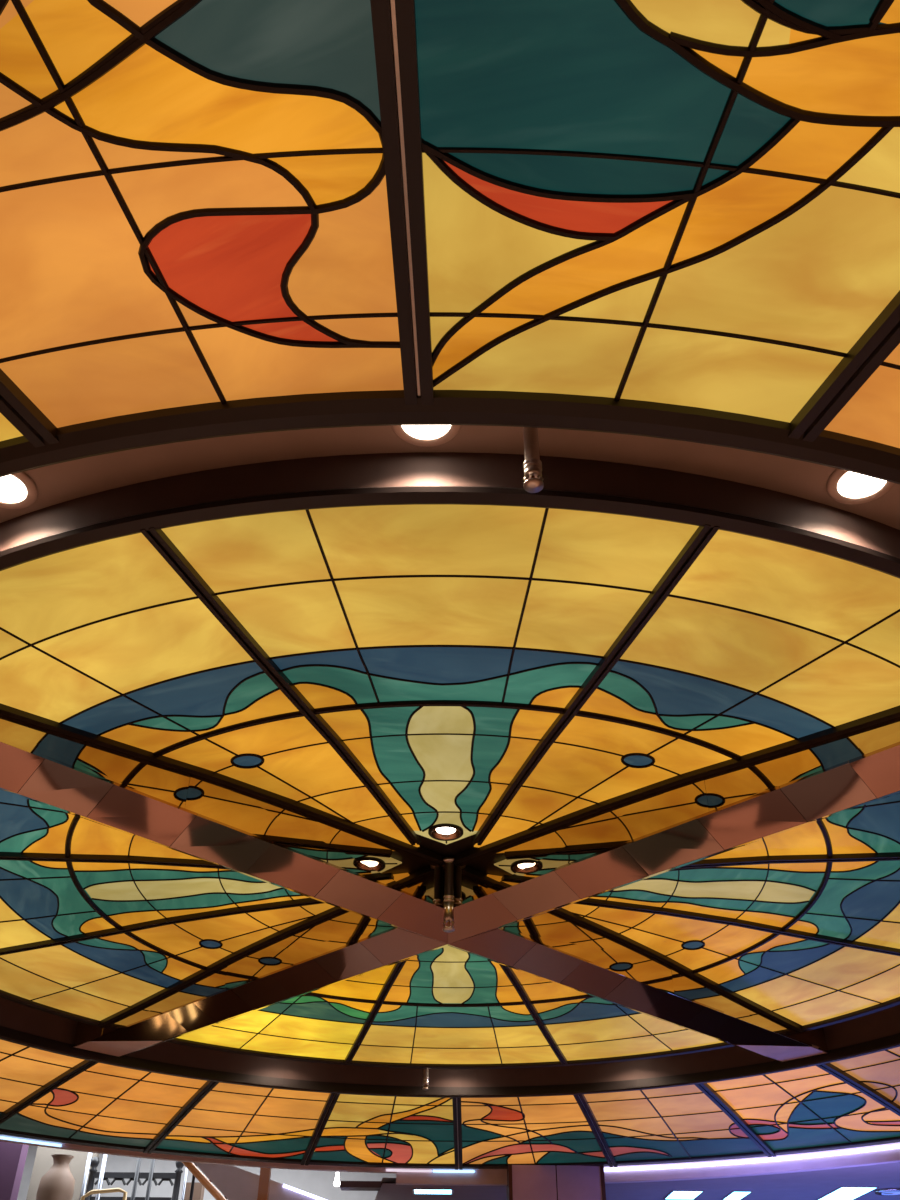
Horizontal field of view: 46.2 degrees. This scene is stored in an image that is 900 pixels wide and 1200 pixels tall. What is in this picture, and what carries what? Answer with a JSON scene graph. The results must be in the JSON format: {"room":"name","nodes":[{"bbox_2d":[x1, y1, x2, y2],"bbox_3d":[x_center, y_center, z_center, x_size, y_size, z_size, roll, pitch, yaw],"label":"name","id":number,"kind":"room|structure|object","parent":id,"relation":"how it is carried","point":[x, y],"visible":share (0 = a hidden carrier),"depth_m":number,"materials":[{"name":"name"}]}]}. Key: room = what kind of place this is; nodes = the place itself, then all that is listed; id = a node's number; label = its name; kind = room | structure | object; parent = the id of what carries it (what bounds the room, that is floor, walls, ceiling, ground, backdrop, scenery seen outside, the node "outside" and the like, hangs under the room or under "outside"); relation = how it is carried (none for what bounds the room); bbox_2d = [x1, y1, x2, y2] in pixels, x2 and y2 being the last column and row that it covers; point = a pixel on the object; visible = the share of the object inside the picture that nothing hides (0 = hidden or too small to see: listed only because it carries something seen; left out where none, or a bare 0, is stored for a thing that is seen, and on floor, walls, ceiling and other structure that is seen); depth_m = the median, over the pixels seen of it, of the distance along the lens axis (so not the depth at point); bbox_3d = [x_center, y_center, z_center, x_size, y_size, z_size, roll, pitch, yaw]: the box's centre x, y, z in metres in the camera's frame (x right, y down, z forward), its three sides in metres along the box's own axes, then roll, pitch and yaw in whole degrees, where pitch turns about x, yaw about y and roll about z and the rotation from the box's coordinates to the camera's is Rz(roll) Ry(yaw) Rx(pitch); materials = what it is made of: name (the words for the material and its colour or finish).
{"room":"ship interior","nodes":[
{"label":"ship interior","id":0,"kind":"room"},
{"bbox_2d":[17,1145,395,1199],"bbox_3d":[-0.083,10.448,15.421,24.000,5.200,0.200,1,-37,0],"label":"wall","id":1,"kind":"structure","parent":0,"point":[318,1183],"depth_m":16.38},
{"bbox_2d":[0,390,899,1097],"bbox_3d":[-0.013,2.177,6.947,9.334,0.086,9.334,1,-37,0],"label":"trim","id":2,"kind":"structure","parent":0,"point":[869,458],"depth_m":3.32,"materials":[{"name":"brown metal"}]},
{"bbox_2d":[0,997,899,1086],"bbox_3d":[-0.012,2.060,7.036,9.110,0.338,9.110,1,-37,0],"label":"trim","id":3,"kind":"structure","parent":2,"relation":"on","point":[886,1022],"depth_m":10.26,"materials":[{"name":"brown wood"}]},
{"bbox_2d":[0,486,899,1068],"bbox_3d":[-0.012,2.069,7.029,8.216,0.060,8.216,1,-37,0],"label":"trim","id":4,"kind":"structure","parent":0,"point":[397,495],"depth_m":3.88,"materials":[{"name":"brown metal"}]},
{"bbox_2d":[0,789,200,859],"bbox_3d":[-2.101,1.358,6.273,3.452,0.204,1.855,19,-41,-22],"label":"stained glass panel","id":5,"kind":"object","parent":4,"relation":"on","point":[26,825],"visible":0.44,"depth_m":6.39,"materials":[{"name":"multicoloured glass"}]},
{"bbox_2d":[0,852,229,869],"bbox_3d":[-2.323,1.644,6.628,3.325,0.221,0.058,9,-38,-11],"label":"trim","id":6,"kind":"structure","parent":5,"relation":"attached to","point":[53,857],"depth_m":6.67,"materials":[{"name":"brown metal"}]},
{"bbox_2d":[0,860,308,947],"bbox_3d":[-2.353,2.004,7.129,3.425,0.201,2.076,0,-37,1],"label":"stained glass panel","id":7,"kind":"object","parent":4,"relation":"on","point":[40,900],"visible":0.79,"depth_m":7.20,"materials":[{"name":"multicoloured glass"}]},
{"bbox_2d":[0,903,334,1020],"bbox_3d":[-2.064,2.650,7.974,3.452,0.204,1.855,-20,-42,24],"label":"stained glass panel","id":8,"kind":"object","parent":4,"relation":"on","point":[98,978],"visible":0.94,"depth_m":8.12,"materials":[{"name":"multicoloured glass"}]},
{"bbox_2d":[0,898,323,955],"bbox_3d":[-2.302,2.389,7.610,3.325,0.221,0.058,-9,-38,13],"label":"trim","id":9,"kind":"structure","parent":8,"relation":"attached to","point":[305,901],"depth_m":7.57,"materials":[{"name":"brown metal"}]},
{"bbox_2d":[0,533,418,846],"bbox_3d":[-1.115,0.748,5.455,1.855,0.204,3.452,-20,-42,24],"label":"stained glass panel","id":10,"kind":"object","parent":4,"relation":"on","point":[106,639],"visible":0.86,"depth_m":4.89,"materials":[{"name":"yellow glass"}]},
{"bbox_2d":[140,527,420,844],"bbox_3d":[-0.668,0.619,5.255,0.058,0.221,3.325,-9,-38,13],"label":"trim","id":11,"kind":"structure","parent":4,"relation":"on","point":[159,534],"depth_m":4.77,"materials":[{"name":"brown metal"}]},
{"bbox_2d":[177,964,394,1059],"bbox_3d":[-1.044,3.252,8.754,1.855,0.204,3.452,19,-41,-22],"label":"stained glass panel","id":12,"kind":"object","parent":4,"relation":"on","point":[326,1022],"visible":0.6,"depth_m":9.36,"materials":[{"name":"yellow glass"}]},
{"bbox_2d":[344,960,406,1063],"bbox_3d":[-0.588,3.401,8.920,0.058,0.221,3.325,9,-38,-11],"label":"trim","id":13,"kind":"structure","parent":4,"relation":"attached to","point":[396,965],"depth_m":9.08,"materials":[{"name":"brown metal"}]},
{"bbox_2d":[161,505,698,844],"bbox_3d":[-0.052,0.579,5.220,2.076,0.201,3.425,0,-37,1],"label":"stained glass panel","id":14,"kind":"object","parent":4,"relation":"on","point":[441,644],"visible":0.98,"depth_m":4.46,"materials":[{"name":"yellow glass"}]},
{"bbox_2d":[428,823,462,840],"bbox_3d":[-0.025,1.415,6.465,0.216,0.042,0.216,1,-37,0],"label":"recessed light","id":15,"kind":"object","parent":14,"relation":"attached to","point":[444,831],"visible":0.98,"depth_m":6.47,"materials":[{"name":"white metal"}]},
{"bbox_2d":[417,834,474,857],"bbox_3d":[-0.011,1.901,7.156,2.600,0.013,2.600,1,-37,0],"label":"trim","id":16,"kind":"structure","parent":14,"relation":"attached to","point":[462,845],"depth_m":6.71,"materials":[{"name":"brown metal"}]},
{"bbox_2d":[0,452,899,558],"bbox_3d":[-0.012,2.006,7.077,8.185,0.203,8.185,1,-37,0],"label":"trim","id":17,"kind":"structure","parent":4,"relation":"on","point":[412,468],"depth_m":3.89,"materials":[{"name":"brown wood"}]},
{"bbox_2d":[353,946,558,1063],"bbox_3d":[0.029,3.411,8.951,2.076,0.201,3.425,0,-37,1],"label":"stained glass panel","id":18,"kind":"object","parent":4,"relation":"on","point":[448,1004],"visible":0.88,"depth_m":9.30,"materials":[{"name":"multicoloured glass"}]},
{"bbox_2d":[499,964,567,1064],"bbox_3d":[0.645,3.396,8.897,0.058,0.221,3.325,-9,-38,13],"label":"trim","id":19,"kind":"structure","parent":4,"relation":"attached to","point":[509,969],"depth_m":9.10,"materials":[{"name":"brown metal"}]},
{"bbox_2d":[472,524,719,845],"bbox_3d":[0.565,0.614,5.232,0.058,0.221,3.325,9,-38,-11],"label":"trim","id":20,"kind":"structure","parent":4,"relation":"attached to","point":[699,533],"depth_m":4.74,"materials":[{"name":"brown metal"}]},
{"bbox_2d":[512,968,722,1060],"bbox_3d":[1.092,3.244,8.714,1.855,0.204,3.452,-20,-42,24],"label":"stained glass panel","id":21,"kind":"object","parent":4,"relation":"on","point":[583,1026],"visible":0.52,"depth_m":9.35,"materials":[{"name":"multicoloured glass"}]},
{"bbox_2d":[474,530,899,847],"bbox_3d":[1.021,0.739,5.415,1.855,0.204,3.452,19,-41,-22],"label":"stained glass panel","id":22,"kind":"object","parent":4,"relation":"on","point":[760,644],"visible":0.96,"depth_m":4.83,"materials":[{"name":"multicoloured glass"}]},
{"bbox_2d":[561,904,899,1025],"bbox_3d":[2.078,2.633,7.897,3.452,0.204,1.855,19,-41,-22],"label":"stained glass panel","id":23,"kind":"object","parent":4,"relation":"on","point":[802,981],"visible":0.97,"depth_m":8.04,"materials":[{"name":"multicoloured glass"}]},
{"bbox_2d":[573,898,899,955],"bbox_3d":[2.300,2.371,7.524,3.325,0.221,0.058,9,-38,-11],"label":"trim","id":24,"kind":"structure","parent":4,"relation":"on","point":[590,901],"depth_m":7.49,"materials":[{"name":"brown metal"}]},
{"bbox_2d":[591,860,899,948],"bbox_3d":[2.330,1.985,7.042,3.425,0.201,2.076,0,-37,1],"label":"stained glass panel","id":25,"kind":"object","parent":4,"relation":"on","point":[854,901],"visible":0.82,"depth_m":7.12,"materials":[{"name":"multicoloured glass"}]},
{"bbox_2d":[703,793,899,859],"bbox_3d":[2.041,1.341,6.195,3.452,0.204,1.855,-20,-42,24],"label":"stained glass panel","id":26,"kind":"object","parent":4,"relation":"on","point":[873,827],"visible":0.34,"depth_m":6.30,"materials":[{"name":"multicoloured glass"}]},
{"bbox_2d":[677,852,899,868],"bbox_3d":[2.278,1.625,6.542,3.325,0.221,0.058,-9,-38,13],"label":"trim","id":27,"kind":"structure","parent":26,"relation":"attached to","point":[886,856],"depth_m":6.58,"materials":[{"name":"brown metal"}]},
{"bbox_2d":[0,425,899,529],"bbox_3d":[-0.011,1.931,7.134,9.178,0.001,9.178,1,-37,0],"label":"trim","id":28,"kind":"structure","parent":0,"point":[58,483],"depth_m":3.89,"materials":[{"name":"brown paint"}]},
{"bbox_2d":[0,472,37,508],"bbox_3d":[-1.708,-0.431,4.026,0.256,0.021,0.256,1,-37,0],"label":"recessed light","id":29,"kind":"object","parent":28,"relation":"attached to","point":[14,488],"visible":0.87,"depth_m":4.04,"materials":[{"name":"beige glass"}]},
{"bbox_2d":[0,703,447,943],"bbox_3d":[-1.613,1.104,5.765,4.510,0.438,0.556,31,-47,-34],"label":"beam","id":30,"kind":"structure","parent":28,"relation":"attached to","point":[224,821],"depth_m":5.81,"materials":[{"name":"brown wood"}]},
{"bbox_2d":[0,714,190,807],"bbox_3d":[-2.056,0.631,5.166,1.816,0.247,0.014,31,-47,-34],"label":"mirror","id":31,"kind":"object","parent":30,"relation":"attached to","point":[152,782],"depth_m":5.35,"materials":[{"name":"brown metal"}]},
{"bbox_2d":[185,774,444,907],"bbox_3d":[-0.714,1.422,6.240,1.965,0.307,0.013,31,-47,-34],"label":"mirror","id":32,"kind":"object","parent":30,"relation":"attached to","point":[291,831],"depth_m":6.16,"materials":[{"name":"brown metal"}]},
{"bbox_2d":[73,907,447,1056],"bbox_3d":[-1.603,3.033,8.306,0.556,0.438,4.510,31,-47,-34],"label":"beam","id":33,"kind":"structure","parent":28,"relation":"attached to","point":[335,945],"depth_m":7.90,"materials":[{"name":"brown wood"}]},
{"bbox_2d":[73,1022,102,1046],"bbox_3d":[-3.180,3.766,9.335,0.014,0.276,0.493,31,-47,-34],"label":"mirror","id":34,"kind":"object","parent":33,"relation":"on","point":[85,1034],"depth_m":9.30,"materials":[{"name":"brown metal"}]},
{"bbox_2d":[102,963,227,1033],"bbox_3d":[-2.365,3.288,8.671,0.012,0.247,1.816,31,-47,-34],"label":"mirror","id":35,"kind":"object","parent":33,"relation":"attached to","point":[209,986],"depth_m":8.50,"materials":[{"name":"yellow glass"}]},
{"bbox_2d":[224,910,393,989],"bbox_3d":[-1.032,2.461,7.613,0.014,0.307,1.965,31,-47,-34],"label":"mirror","id":36,"kind":"object","parent":33,"relation":"attached to","point":[339,932],"depth_m":7.61,"materials":[{"name":"brown metal"}]},
{"bbox_2d":[391,425,461,446],"bbox_3d":[-0.085,-0.634,3.738,0.256,0.021,0.256,1,-37,0],"label":"recessed light","id":37,"kind":"object","parent":28,"relation":"attached to","point":[419,435],"visible":0.44,"depth_m":3.78,"materials":[{"name":"beige glass"}]},
{"bbox_2d":[523,427,543,492],"bbox_3d":[0.280,-0.517,3.619,0.100,0.345,0.100,1,-37,0],"label":"sprinkler","id":38,"kind":"object","parent":28,"relation":"hanging from","point":[532,465],"visible":0.78,"depth_m":3.55,"materials":[{"name":"silver metal"}]},
{"bbox_2d":[448,705,899,943],"bbox_3d":[1.578,1.119,5.741,0.556,0.438,4.510,31,-47,-34],"label":"beam","id":39,"kind":"structure","parent":28,"relation":"attached to","point":[675,822],"depth_m":5.78,"materials":[{"name":"brown wood"}]},
{"bbox_2d":[443,858,454,931],"bbox_3d":[-0.007,1.871,6.690,0.110,0.455,0.110,1,-37,0],"label":"sprinkler","id":40,"kind":"object","parent":39,"relation":"attached to","point":[448,915],"visible":1,"depth_m":6.66,"materials":[{"name":"silver metal"}]},
{"bbox_2d":[498,896,593,928],"bbox_3d":[1.008,1.625,6.485,0.013,0.307,1.965,31,-47,-34],"label":"mirror","id":41,"kind":"object","parent":39,"relation":"attached to","point":[592,896],"depth_m":6.78,"materials":[{"name":"brown metal"}]},
{"bbox_2d":[453,777,708,906],"bbox_3d":[0.683,1.428,6.230,0.013,0.307,1.965,31,-47,-34],"label":"mirror","id":42,"kind":"object","parent":39,"relation":"attached to","point":[620,827],"depth_m":6.14,"materials":[{"name":"brown metal"}]},
{"bbox_2d":[704,717,899,810],"bbox_3d":[2.017,0.650,5.136,0.013,0.247,1.816,31,-47,-34],"label":"mirror","id":43,"kind":"object","parent":39,"relation":"attached to","point":[736,787],"depth_m":5.32,"materials":[{"name":"metal"}]},
{"bbox_2d":[827,469,894,503],"bbox_3d":[1.549,-0.444,3.965,0.256,0.021,0.256,1,-37,0],"label":"recessed light","id":44,"kind":"object","parent":28,"relation":"attached to","point":[846,487],"visible":0.63,"depth_m":3.98,"materials":[{"name":"beige glass"}]},
{"bbox_2d":[375,1162,899,1199],"bbox_3d":[5.712,3.382,7.730,10.068,0.057,21.677,8,-38,-10],"label":"ceiling","id":45,"kind":"structure","parent":0,"point":[808,1185],"depth_m":12.28,"materials":[{"name":"grey paint"}]},
{"bbox_2d":[340,1181,395,1190],"bbox_3d":[-0.318,7.007,12.601,1.970,0.068,0.250,1,-37,0],"label":"ceiling beam","id":46,"kind":"structure","parent":45,"relation":"attached to","point":[344,1185],"depth_m":12.51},
{"bbox_2d":[413,1188,452,1193],"bbox_3d":[-0.204,7.070,12.611,0.480,0.012,0.360,1,-37,0],"label":"recessed light","id":47,"kind":"object","parent":45,"relation":"in","point":[415,1190],"visible":1,"depth_m":12.58,"materials":[{"name":"white plastic"}]},
{"bbox_2d":[396,1142,899,1185],"bbox_3d":[4.018,2.981,7.885,5.608,0.871,13.733,11,-38,-13],"label":"trim","id":48,"kind":"structure","parent":45,"relation":"attached to","point":[480,1177],"depth_m":11.73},
{"bbox_2d":[0,1128,899,1172],"bbox_3d":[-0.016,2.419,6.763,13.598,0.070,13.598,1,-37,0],"label":"trim","id":49,"kind":"structure","parent":48,"relation":"attached to","point":[2,1131],"depth_m":11.64,"materials":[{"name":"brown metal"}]},
{"bbox_2d":[0,413,22,440],"bbox_3d":[-2.275,-0.858,2.723,1.705,0.339,2.181,-14,-40,19],"label":"stained glass panel","id":50,"kind":"object","parent":49,"relation":"on","point":[7,430],"visible":0.12,"depth_m":3.38,"materials":[{"name":"yellow glass"}]},
{"bbox_2d":[0,369,58,447],"bbox_3d":[-1.579,-0.998,2.505,0.088,0.368,2.165,-9,-38,13],"label":"trim","id":51,"kind":"structure","parent":49,"relation":"on","point":[16,407],"depth_m":3.27,"materials":[{"name":"brown metal"}]},
{"bbox_2d":[0,1039,83,1113],"bbox_3d":[-4.452,4.405,9.687,2.181,0.339,1.705,-25,-44,30],"label":"stained glass panel","id":52,"kind":"object","parent":49,"relation":"on","point":[23,1069],"visible":0.93,"depth_m":9.71,"materials":[{"name":"orange glass"}]},
{"bbox_2d":[0,1060,97,1123],"bbox_3d":[-3.959,4.756,10.117,0.088,0.368,2.165,31,-46,-33],"label":"trim","id":53,"kind":"structure","parent":49,"relation":"on","point":[84,1065],"depth_m":10.01,"materials":[{"name":"brown metal"}]},
{"bbox_2d":[0,1063,206,1146],"bbox_3d":[-3.388,5.033,10.500,1.705,0.339,2.181,24,-43,-28],"label":"stained glass panel","id":54,"kind":"object","parent":49,"relation":"on","point":[106,1103],"visible":0.96,"depth_m":10.54,"materials":[{"name":"orange glass"}]},
{"bbox_2d":[143,1081,218,1153],"bbox_3d":[-2.768,5.296,10.813,0.088,0.368,2.165,19,-41,-22],"label":"trim","id":55,"kind":"structure","parent":49,"relation":"on","point":[208,1086],"depth_m":10.79,"materials":[{"name":"brown metal"}]},
{"bbox_2d":[0,0,403,427],"bbox_3d":[-0.852,-1.096,2.391,1.706,0.339,2.182,-5,-38,7],"label":"stained glass panel","id":56,"kind":"object","parent":49,"relation":"on","point":[194,210],"visible":0.88,"depth_m":2.63,"materials":[{"name":"orange glass"}]},
{"bbox_2d":[157,1082,329,1158],"bbox_3d":[-2.093,5.476,11.066,1.705,0.339,2.181,14,-39,-17],"label":"stained glass panel","id":57,"kind":"object","parent":49,"relation":"on","point":[233,1119],"visible":0.99,"depth_m":11.12,"materials":[{"name":"orange glass"}]},
{"bbox_2d":[301,1093,339,1165],"bbox_3d":[-1.389,5.634,11.239,0.088,0.368,2.165,9,-38,-11],"label":"trim","id":58,"kind":"structure","parent":49,"relation":"on","point":[331,1095],"depth_m":11.19,"materials":[{"name":"brown metal"}]},
{"bbox_2d":[311,1094,454,1164],"bbox_3d":[-0.657,5.703,11.346,1.705,0.339,2.185,4,-37,-5],"label":"stained glass panel","id":59,"kind":"object","parent":49,"relation":"on","point":[359,1128],"visible":0.97,"depth_m":11.40,"materials":[{"name":"multicoloured glass"}]},
{"bbox_2d":[370,0,433,404],"bbox_3d":[-0.113,-1.120,2.323,0.088,0.368,2.165,0,-37,1],"label":"trim","id":60,"kind":"structure","parent":49,"relation":"on","point":[381,14],"depth_m":2.53,"materials":[{"name":"brown metal"}]},
{"bbox_2d":[452,1098,462,1169],"bbox_3d":[0.084,5.745,11.366,0.088,0.368,2.165,0,-37,1],"label":"trim","id":61,"kind":"structure","parent":49,"relation":"on","point":[457,1140],"depth_m":11.33,"materials":[{"name":"brown metal"}]},
{"bbox_2d":[461,1095,605,1164],"bbox_3d":[0.823,5.696,11.317,1.706,0.339,2.182,-5,-38,7],"label":"stained glass panel","id":62,"kind":"object","parent":49,"relation":"on","point":[541,1129],"visible":0.97,"depth_m":11.37,"materials":[{"name":"orange glass"}]},
{"bbox_2d":[573,1094,616,1166],"bbox_3d":[1.549,5.622,11.184,0.088,0.368,2.165,-9,-38,13],"label":"trim","id":63,"kind":"structure","parent":49,"relation":"on","point":[585,1108],"depth_m":11.15,"materials":[{"name":"brown metal"}]},
{"bbox_2d":[415,0,899,422],"bbox_3d":[0.628,-1.103,2.362,1.705,0.339,2.185,4,-37,-5],"label":"stained glass panel","id":64,"kind":"object","parent":49,"relation":"on","point":[692,203],"visible":0.97,"depth_m":2.58,"materials":[{"name":"multicoloured glass"}]},
{"bbox_2d":[584,1085,761,1160],"bbox_3d":[2.245,5.458,10.985,1.705,0.339,2.181,-14,-40,19],"label":"stained glass panel","id":65,"kind":"object","parent":49,"relation":"on","point":[679,1121],"visible":0.98,"depth_m":11.04,"materials":[{"name":"orange glass"}]},
{"bbox_2d":[694,1083,775,1156],"bbox_3d":[2.909,5.274,10.707,0.088,0.368,2.165,-20,-42,24],"label":"trim","id":66,"kind":"structure","parent":49,"relation":"on","point":[705,1088],"depth_m":10.67,"materials":[{"name":"brown metal"}]},
{"bbox_2d":[707,1066,899,1149],"bbox_3d":[3.514,5.005,10.371,1.705,0.339,2.181,-25,-44,30],"label":"stained glass panel","id":67,"kind":"object","parent":49,"relation":"on","point":[808,1106],"visible":0.99,"depth_m":10.40,"materials":[{"name":"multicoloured glass"}]},
{"bbox_2d":[788,291,899,441],"bbox_3d":[1.359,-1.009,2.450,0.088,0.368,2.165,9,-38,-11],"label":"trim","id":68,"kind":"structure","parent":49,"relation":"on","point":[882,336],"depth_m":3.08,"materials":[{"name":"brown metal"}]},
{"bbox_2d":[816,1063,899,1115],"bbox_3d":[4.069,4.723,9.966,2.165,0.368,0.088,31,-46,-33],"label":"trim","id":69,"kind":"structure","parent":49,"relation":"on","point":[830,1068],"depth_m":9.79,"materials":[{"name":"brown metal"}]},
{"bbox_2d":[824,343,899,447],"bbox_3d":[2.064,-0.876,2.642,1.705,0.339,2.181,14,-39,-17],"label":"stained glass panel","id":70,"kind":"object","parent":49,"relation":"on","point":[873,413],"visible":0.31,"depth_m":3.26,"materials":[{"name":"orange glass"}]},
{"bbox_2d":[831,1047,899,1105],"bbox_3d":[4.542,4.369,9.518,2.181,0.339,1.705,24,-43,-28],"label":"stained glass panel","id":71,"kind":"object","parent":49,"relation":"on","point":[880,1071],"visible":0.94,"depth_m":9.55,"materials":[{"name":"glass"}]},
{"bbox_2d":[604,1144,899,1171],"bbox_3d":[4.589,4.976,9.984,1.459,0.034,8.452,29,-45,-32],"label":"light strip","id":72,"kind":"object","parent":48,"relation":"attached to","point":[896,1146],"visible":0.87,"depth_m":11.50,"materials":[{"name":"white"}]},
{"bbox_2d":[663,1190,704,1199],"bbox_3d":[2.806,7.146,12.671,0.380,0.012,0.640,1,-37,0],"label":"recessed light","id":73,"kind":"object","parent":45,"relation":"in","point":[674,1194],"visible":1,"depth_m":12.64,"materials":[{"name":"white plastic"}]},
{"bbox_2d":[666,1191,700,1198],"bbox_3d":[2.806,7.145,12.672,0.340,0.008,0.600,1,-37,0],"label":"diffuser","id":74,"kind":"object","parent":73,"relation":"attached to","point":[673,1194],"depth_m":12.65,"materials":[{"name":"white plastic"}]},
{"bbox_2d":[721,1191,752,1199],"bbox_3d":[3.446,7.152,12.671,0.240,0.012,0.640,1,-37,0],"label":"recessed light","id":75,"kind":"object","parent":45,"relation":"in","point":[733,1195],"visible":1,"depth_m":12.66,"materials":[{"name":"white plastic"}]},
{"bbox_2d":[725,1192,749,1198],"bbox_3d":[3.446,7.151,12.672,0.200,0.008,0.600,1,-37,0],"label":"diffuser","id":76,"kind":"object","parent":75,"relation":"attached to","point":[732,1195],"depth_m":12.66,"materials":[{"name":"white plastic"}]},
{"bbox_2d":[815,1186,878,1199],"bbox_3d":[4.697,7.043,12.510,0.440,0.012,1.040,1,-37,0],"label":"recessed light","id":77,"kind":"object","parent":45,"relation":"in","point":[842,1192],"visible":1,"depth_m":12.43,"materials":[{"name":"white plastic"}]},
{"bbox_2d":[874,1188,899,1195],"bbox_3d":[5.148,6.904,12.305,0.380,0.030,0.380,1,-37,0],"label":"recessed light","id":78,"kind":"object","parent":45,"relation":"in","point":[888,1191],"visible":1,"depth_m":12.30,"materials":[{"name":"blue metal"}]},
{"bbox_2d":[448,908,827,1061],"bbox_3d":[1.588,3.048,8.283,4.510,0.438,0.556,31,-47,-34],"label":"beam","id":79,"kind":"structure","parent":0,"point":[560,946],"depth_m":7.89,"materials":[{"name":"brown wood"}]},
{"bbox_2d":[502,911,673,994],"bbox_3d":[1.012,2.470,7.598,1.965,0.307,0.014,31,-47,-34],"label":"mirror","id":80,"kind":"object","parent":79,"relation":"attached to","point":[555,933],"depth_m":7.59,"materials":[{"name":"brown metal"}]},
{"bbox_2d":[671,966,798,1041],"bbox_3d":[2.354,3.309,8.635,1.816,0.247,0.014,31,-47,-34],"label":"stained glass panel","id":81,"kind":"object","parent":79,"relation":"attached to","point":[688,989],"depth_m":8.48,"materials":[{"name":"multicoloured glass"}]},
{"bbox_2d":[797,1027,827,1051],"bbox_3d":[3.173,3.795,9.289,0.493,0.276,0.013,31,-47,-34],"label":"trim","id":82,"kind":"structure","parent":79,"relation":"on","point":[815,1039],"depth_m":9.26,"materials":[{"name":"brown wood"}]},
{"bbox_3d":[-0.049,5.737,4.747,24.000,0.200,22.500,1,-37,0],"label":"floor","id":83,"kind":"structure","parent":0,"visible":0},
{"bbox_2d":[506,1165,605,1199],"bbox_3d":[1.185,8.054,11.038,1.080,3.735,0.530,1,-37,0],"label":"column","id":84,"kind":"structure","parent":83,"relation":"on","point":[524,1182],"depth_m":11.86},
{"bbox_3d":[-6.569,8.788,13.816,11.000,0.200,4.300,1,-37,0],"label":"floor","id":85,"kind":"structure","parent":0,"visible":0},
{"bbox_2d":[0,1141,28,1199],"bbox_3d":[-6.151,7.939,14.181,0.620,1.600,0.250,1,-37,0],"label":"drape","id":86,"kind":"object","parent":85,"relation":"on","point":[13,1156],"visible":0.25,"depth_m":14.27,"materials":[{"name":"purple fabric"}]},
{"bbox_2d":[36,1154,74,1199],"bbox_3d":[-5.262,8.031,13.959,0.470,1.200,0.470,1,-37,0],"label":"urn","id":87,"kind":"object","parent":85,"relation":"on","point":[58,1183],"visible":1,"depth_m":13.99,"materials":[{"name":"beige ceramic"}]},
{"bbox_2d":[26,1146,98,1199],"bbox_3d":[-5.524,8.434,14.907,0.880,1.700,0.100,1,-37,0],"label":"wall panel","id":88,"kind":"object","parent":85,"relation":"on","point":[43,1162],"visible":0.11,"depth_m":15.09,"materials":[{"name":"beige paint"}]},
{"bbox_2d":[79,1152,92,1199],"bbox_3d":[-4.880,7.884,14.010,0.132,1.500,0.130,1,-37,0],"label":"railing post","id":89,"kind":"object","parent":85,"relation":"on","point":[89,1157],"visible":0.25,"depth_m":14.12,"materials":[{"name":"silver metal"}]},
{"bbox_2d":[95,1154,107,1199],"bbox_3d":[-4.670,7.886,14.010,0.132,1.500,0.130,1,-37,0],"label":"railing post","id":90,"kind":"object","parent":85,"relation":"on","point":[104,1160],"visible":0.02,"depth_m":14.13,"materials":[{"name":"silver metal"}]},
{"bbox_2d":[80,1188,126,1199],"bbox_3d":[-4.486,7.966,13.511,0.638,0.775,0.050,1,-37,0],"label":"handrail","id":91,"kind":"object","parent":85,"relation":"on","point":[111,1190],"visible":1,"depth_m":13.70,"materials":[{"name":"gold metal"}]},
{"bbox_2d":[85,1156,183,1199],"bbox_3d":[-4.393,8.230,14.293,1.330,1.300,0.565,1,-37,0],"label":"railing","id":92,"kind":"object","parent":85,"relation":"on","point":[95,1161],"visible":0.88,"depth_m":14.68,"materials":[{"name":"black metal"}]},
{"bbox_2d":[131,1158,140,1199],"bbox_3d":[-4.190,7.861,13.969,0.114,1.500,0.113,1,-37,0],"label":"railing post","id":93,"kind":"object","parent":85,"relation":"on","point":[138,1159],"visible":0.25,"depth_m":14.06,"materials":[{"name":"silver metal"}]},
{"bbox_2d":[181,1182,204,1199],"bbox_3d":[-3.494,8.336,14.115,0.260,0.930,0.200,1,-37,0],"label":"base cabinet","id":94,"kind":"object","parent":85,"relation":"on","point":[198,1193],"visible":0.6,"depth_m":14.27,"materials":[{"name":"brown wood"}]},
{"bbox_2d":[182,1162,226,1199],"bbox_3d":[-2.939,7.550,13.334,1.224,1.113,0.090,1,-37,0],"label":"handrail","id":95,"kind":"object","parent":85,"relation":"on","point":[191,1167],"visible":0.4,"depth_m":13.41,"materials":[{"name":"brown wood"}]},
{"bbox_2d":[195,1163,325,1199],"bbox_3d":[-2.251,7.388,12.948,2.150,1.050,0.178,1,-37,0],"label":"stair stringer","id":96,"kind":"object","parent":85,"relation":"on","point":[235,1183],"visible":0.78,"depth_m":13.00,"materials":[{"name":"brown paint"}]},
{"bbox_2d":[257,1168,270,1199],"bbox_3d":[-2.256,7.263,12.677,0.120,0.920,0.100,1,-37,0],"label":"newel","id":97,"kind":"object","parent":85,"relation":"on","point":[265,1173],"visible":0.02,"depth_m":12.77,"materials":[{"name":"brown wood"}]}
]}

